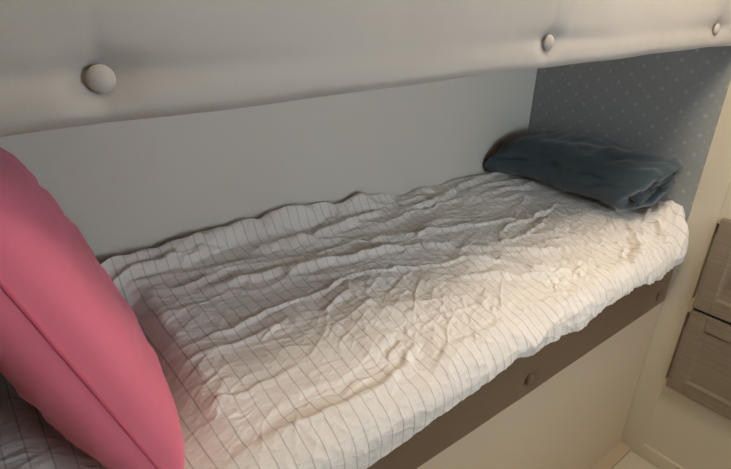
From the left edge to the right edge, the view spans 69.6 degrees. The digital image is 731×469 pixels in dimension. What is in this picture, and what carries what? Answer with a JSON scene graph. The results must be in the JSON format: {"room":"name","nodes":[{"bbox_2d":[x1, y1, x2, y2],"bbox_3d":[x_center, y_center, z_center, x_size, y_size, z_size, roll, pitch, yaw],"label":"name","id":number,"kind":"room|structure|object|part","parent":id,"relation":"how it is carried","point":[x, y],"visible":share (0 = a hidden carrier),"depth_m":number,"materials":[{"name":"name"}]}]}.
{"room":"bedroom","nodes":[
{"label":"bedroom","id":0,"kind":"room"},
{"bbox_2d":[0,69,536,263],"bbox_3d":[-0.104,-0.143,1.506,1.874,2.060,0.040,-17,31,-35],"label":"wall","id":1,"kind":"structure","parent":0,"point":[129,186],"depth_m":1.32,"materials":[{"name":"white paint"}]},
{"bbox_2d":[0,0,730,136],"bbox_3d":[0.117,-0.520,1.044,1.792,0.324,0.628,-17,31,-35],"label":"bunk","id":2,"kind":"object","parent":1,"relation":"attached to","point":[64,63],"visible":1,"depth_m":0.57,"materials":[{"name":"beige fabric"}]},
{"bbox_2d":[612,451,658,468],"bbox_3d":[0.281,1.236,1.044,3.420,0.040,2.034,-17,31,-35],"label":"floor","id":3,"kind":"structure","parent":0,"point":[631,460],"depth_m":1.91,"materials":[{"name":"tile"}]},
{"bbox_2d":[417,302,661,468],"bbox_3d":[0.081,0.610,1.569,1.794,0.650,0.613,-17,31,-35],"label":"bunk base","id":4,"kind":"object","parent":3,"relation":"on","point":[573,419],"visible":0.2,"depth_m":1.55,"materials":[{"name":"paint"}]},
{"bbox_2d":[367,266,674,468],"bbox_3d":[0.103,0.181,1.360,1.781,0.304,0.633,-17,31,-35],"label":"frame","id":5,"kind":"object","parent":4,"relation":"on","point":[524,375],"visible":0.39,"depth_m":1.22,"materials":[{"name":"brown wood"}]},
{"bbox_2d":[0,171,688,468],"bbox_3d":[0.111,0.098,1.313,1.788,0.241,0.657,-17,31,-35],"label":"bedspread","id":6,"kind":"object","parent":5,"relation":"on","point":[323,335],"visible":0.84,"depth_m":1.13,"materials":[{"name":"fabric"}]},
{"bbox_2d":[0,147,184,468],"bbox_3d":[-0.461,0.080,0.744,0.249,0.496,0.448,-19,31,-37],"label":"pillow","id":7,"kind":"object","parent":6,"relation":"on","point":[72,347],"visible":1,"depth_m":0.60,"materials":[{"name":"pink fabric"}]},
{"bbox_2d":[485,131,683,209],"bbox_3d":[0.698,-0.222,1.718,0.254,0.183,0.576,-17,31,-35],"label":"rolled blanket","id":8,"kind":"object","parent":6,"relation":"on","point":[616,176],"visible":1,"depth_m":1.63,"materials":[{"name":"blue fabric"}]},
{"bbox_2d":[590,442,630,468],"bbox_3d":[0.277,1.012,1.469,1.794,0.012,0.046,-17,31,-35],"label":"trim","id":9,"kind":"structure","parent":4,"relation":"attached to","point":[619,451],"depth_m":1.92,"materials":[{"name":"paint"}]},
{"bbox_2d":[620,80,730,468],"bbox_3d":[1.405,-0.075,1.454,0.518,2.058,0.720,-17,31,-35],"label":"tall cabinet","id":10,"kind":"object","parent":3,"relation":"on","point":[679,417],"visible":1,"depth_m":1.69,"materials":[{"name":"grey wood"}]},
{"bbox_3d":[1.205,0.749,1.678,0.010,0.247,0.564,-17,31,-35],"label":"panel","id":11,"kind":"part","parent":10,"relation":"part of","materials":[{"name":"beige wood"}]},
{"bbox_3d":[1.195,0.466,1.532,0.018,0.301,0.540,-17,31,-35],"label":"drawer","id":12,"kind":"part","parent":10,"relation":"part of","materials":[{"name":"grey wood"}]},
{"bbox_3d":[1.195,0.466,1.532,0.016,0.201,0.440,-17,31,-35],"label":"drawer panel","id":13,"kind":"part","parent":10,"relation":"part of","materials":[{"name":"grey wood"}]},
{"bbox_3d":[1.203,0.181,1.402,0.018,0.301,0.540,-17,31,-35],"label":"drawer","id":14,"kind":"part","parent":10,"relation":"part of","materials":[{"name":"grey wood"}]},
{"bbox_3d":[1.203,0.181,1.402,0.016,0.201,0.440,-17,31,-35],"label":"drawer panel","id":15,"kind":"part","parent":10,"relation":"part of","materials":[{"name":"grey wood"}]}
]}

